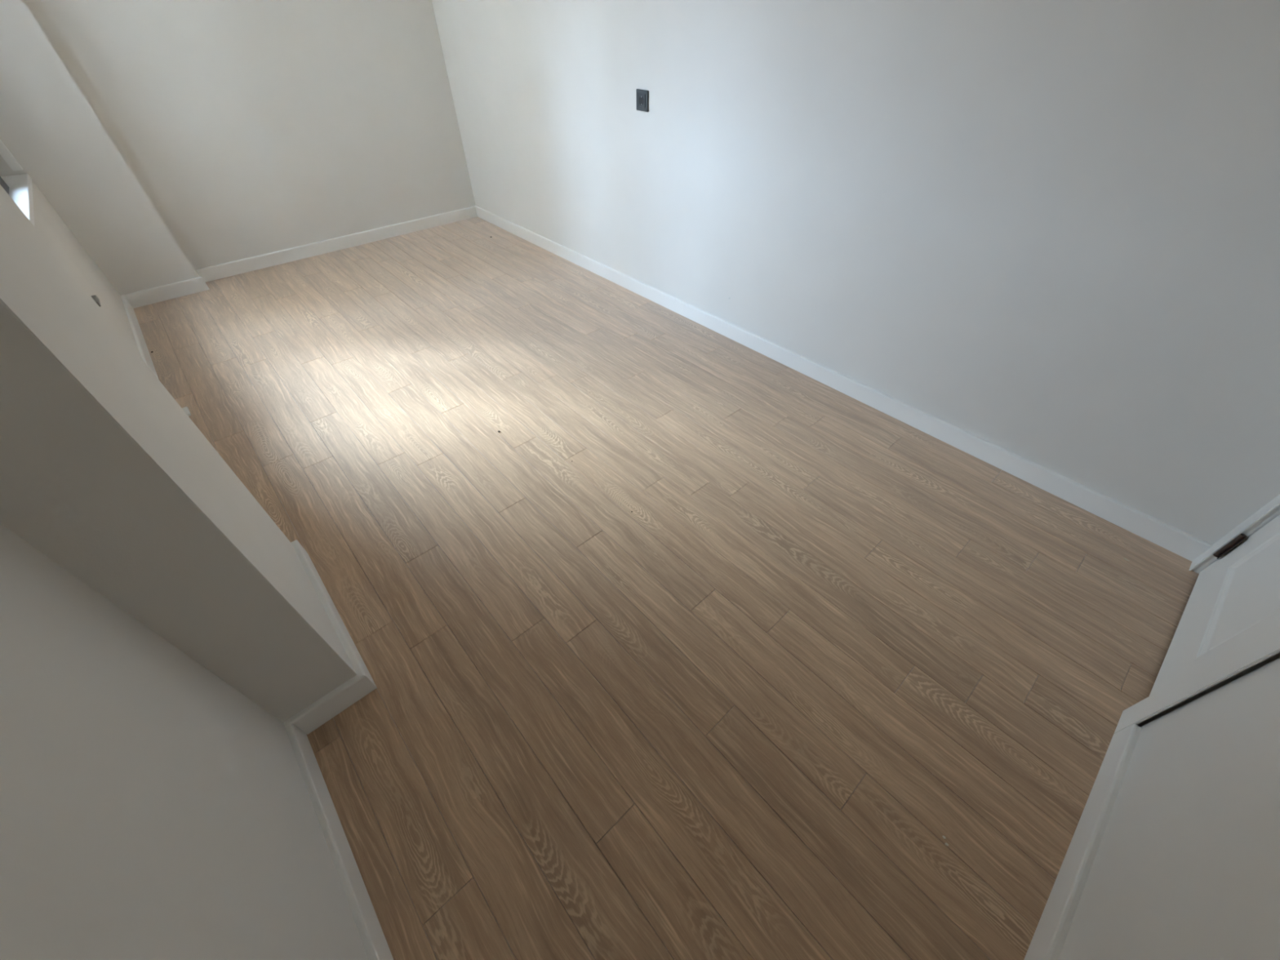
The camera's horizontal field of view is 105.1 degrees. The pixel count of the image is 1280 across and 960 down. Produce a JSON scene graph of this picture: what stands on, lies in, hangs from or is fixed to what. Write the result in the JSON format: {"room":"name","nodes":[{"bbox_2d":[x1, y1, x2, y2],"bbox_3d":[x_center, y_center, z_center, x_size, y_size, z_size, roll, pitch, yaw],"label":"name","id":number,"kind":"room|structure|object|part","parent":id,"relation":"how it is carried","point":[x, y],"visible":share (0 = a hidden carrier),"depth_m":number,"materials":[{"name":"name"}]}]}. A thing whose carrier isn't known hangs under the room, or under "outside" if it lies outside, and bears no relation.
{"room":"empty room","nodes":[
{"label":"empty room","id":0,"kind":"room"},
{"bbox_2d":[31,180,141,357],"bbox_3d":[-2.547,-1.217,1.556,0.274,2.550,3.011,-32,53,-28],"label":"wall window","id":1,"kind":"structure","parent":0,"point":[47,222],"depth_m":2.68,"materials":[{"name":"paint"}]},
{"bbox_2d":[0,139,34,226],"bbox_3d":[-2.967,-1.775,1.791,0.158,1.485,1.617,-32,53,-28],"label":"window","id":2,"kind":"structure","parent":1,"relation":"attached to","point":[19,187],"depth_m":2.56,"materials":[{"name":"white glass"}]},
{"bbox_3d":[-2.885,-1.683,1.676,0.085,1.455,1.290,-32,53,-28],"label":"frame","id":3,"kind":"part","parent":2,"relation":"part of","materials":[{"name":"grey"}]},
{"bbox_3d":[-2.966,-1.258,2.303,0.158,0.030,1.617,-32,53,-28],"label":"sill","id":4,"kind":"part","parent":2,"relation":"part of","materials":[{"name":"white stone"}]},
{"bbox_2d":[120,295,158,378],"bbox_3d":[-2.437,-0.411,2.490,0.015,0.090,3.011,-32,53,-28],"label":"baseboard","id":5,"kind":"structure","parent":1,"relation":"attached to","point":[140,340],"depth_m":2.92,"materials":[{"name":"white paint"}]},
{"bbox_2d":[0,0,198,295],"bbox_3d":[-3.444,-2.152,2.503,0.720,2.550,0.167,-32,53,-28],"label":"wall column","id":6,"kind":"structure","parent":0,"point":[47,124],"depth_m":2.84,"materials":[{"name":"paint"}]},
{"bbox_2d":[121,270,209,308],"bbox_3d":[-3.329,-1.342,3.433,0.461,0.090,0.182,-32,53,-28],"label":"baseboard","id":7,"kind":"structure","parent":6,"relation":"attached to","point":[168,291],"depth_m":3.38,"materials":[{"name":"white paint"}]},
{"bbox_2d":[0,184,356,722],"bbox_3d":[-1.236,-0.319,0.646,0.515,2.550,0.643,-32,53,-28],"label":"wall pier","id":8,"kind":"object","parent":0,"point":[104,473],"visible":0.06,"depth_m":0.91,"materials":[{"name":"paint"}]},
{"bbox_2d":[91,294,101,306],"bbox_3d":[-1.286,-0.416,1.149,0.026,0.024,0.056,-32,53,-28],"label":"clip","id":9,"kind":"object","parent":8,"relation":"attached to","point":[95,297],"visible":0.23,"depth_m":1.15,"materials":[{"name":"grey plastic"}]},
{"bbox_2d":[182,406,191,416],"bbox_3d":[-1.283,-0.187,1.375,0.030,0.014,0.052,-32,53,-28],"label":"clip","id":10,"kind":"object","parent":8,"relation":"attached to","point":[185,409],"visible":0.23,"depth_m":1.38,"materials":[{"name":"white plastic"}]},
{"bbox_2d":[284,539,377,734],"bbox_3d":[-1.125,0.486,1.581,0.259,0.090,0.679,-32,53,-28],"label":"baseboard","id":11,"kind":"object","parent":8,"relation":"attached to","point":[308,719],"visible":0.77,"depth_m":1.45,"materials":[{"name":"white paint"}]},
{"bbox_2d":[0,523,368,959],"bbox_3d":[-0.482,0.374,-0.056,0.317,2.550,1.834,-32,53,-28],"label":"wall","id":12,"kind":"structure","parent":0,"point":[151,809],"depth_m":0.71,"materials":[{"name":"paint"}]},
{"bbox_2d":[283,722,393,959],"bbox_3d":[-0.443,1.101,0.957,0.015,0.090,1.572,-32,53,-28],"label":"baseboard","id":13,"kind":"structure","parent":12,"relation":"attached to","point":[375,943],"depth_m":1.16,"materials":[{"name":"white paint"}]},
{"bbox_2d":[23,0,475,270],"bbox_3d":[-2.727,-2.780,3.136,2.979,2.550,0.200,-32,53,-28],"label":"wall","id":14,"kind":"structure","parent":0,"point":[251,128],"depth_m":3.43,"materials":[{"name":"paint"}]},
{"bbox_2d":[195,205,477,282],"bbox_3d":[-2.384,-2.020,4.115,2.259,0.090,0.015,-32,53,-28],"label":"baseboard","id":15,"kind":"structure","parent":14,"relation":"attached to","point":[275,258],"depth_m":4.01,"materials":[{"name":"white paint"}]},
{"bbox_2d":[133,217,1199,959],"bbox_3d":[-0.759,-0.423,2.604,3.179,0.060,5.855,-32,53,-28],"label":"floor","id":16,"kind":"structure","parent":0,"point":[748,710],"depth_m":1.66,"materials":[{"name":"brown wood"}]},
{"bbox_2d":[431,0,1279,544],"bbox_3d":[0.346,-2.053,2.392,0.200,2.550,5.855,-32,53,-28],"label":"wall","id":17,"kind":"structure","parent":0,"point":[1047,232],"depth_m":1.88,"materials":[{"name":"paint"}]},
{"bbox_2d":[635,88,648,111],"bbox_3d":[0.011,-2.072,2.675,0.011,0.093,0.093,-32,53,-28],"label":"wall socket","id":18,"kind":"object","parent":17,"relation":"attached to","point":[642,95],"visible":1,"depth_m":2.67,"materials":[{"name":"grey plastic"}]},
{"bbox_2d":[475,205,1213,561],"bbox_3d":[0.251,-1.143,3.221,0.015,0.090,5.401,-32,53,-28],"label":"baseboard","id":19,"kind":"structure","parent":17,"relation":"attached to","point":[1169,537],"depth_m":2.35,"materials":[{"name":"white paint"}]},
{"bbox_2d":[1057,657,1279,959],"bbox_3d":[1.151,0.082,0.233,2.662,2.550,0.262,-32,53,-28],"label":"wall","id":20,"kind":"structure","parent":0,"point":[1186,864],"depth_m":0.94,"materials":[{"name":"paint"}]},
{"bbox_2d":[1023,724,1142,959],"bbox_3d":[0.713,1.106,0.953,1.728,0.084,0.016,-32,53,-28],"label":"baseboard","id":21,"kind":"structure","parent":20,"relation":"attached to","point":[1047,941],"depth_m":1.16,"materials":[{"name":"white paint"}]},
{"bbox_2d":[1114,494,1279,733],"bbox_3d":[1.748,-0.215,0.823,0.934,2.140,0.159,-32,53,-28],"label":"door","id":22,"kind":"structure","parent":20,"relation":"in","point":[1228,628],"depth_m":1.41,"materials":[{"name":"white paint"}]},
{"bbox_3d":[1.385,-0.058,0.665,0.095,2.140,0.006,-32,53,-28],"label":"casing","id":23,"kind":"part","parent":22,"relation":"part of","materials":[{"name":"white paint"}]},
{"bbox_3d":[2.008,0.232,1.664,0.014,0.112,0.002,-32,53,-28],"label":"hinge plate","id":24,"kind":"part","parent":22,"relation":"part of","materials":[{"name":"brown metal"}]},
{"bbox_3d":[2.033,-0.446,1.055,0.072,2.140,0.004,-32,53,-28],"label":"casing","id":25,"kind":"part","parent":22,"relation":"part of","materials":[{"name":"white paint"}]}
]}

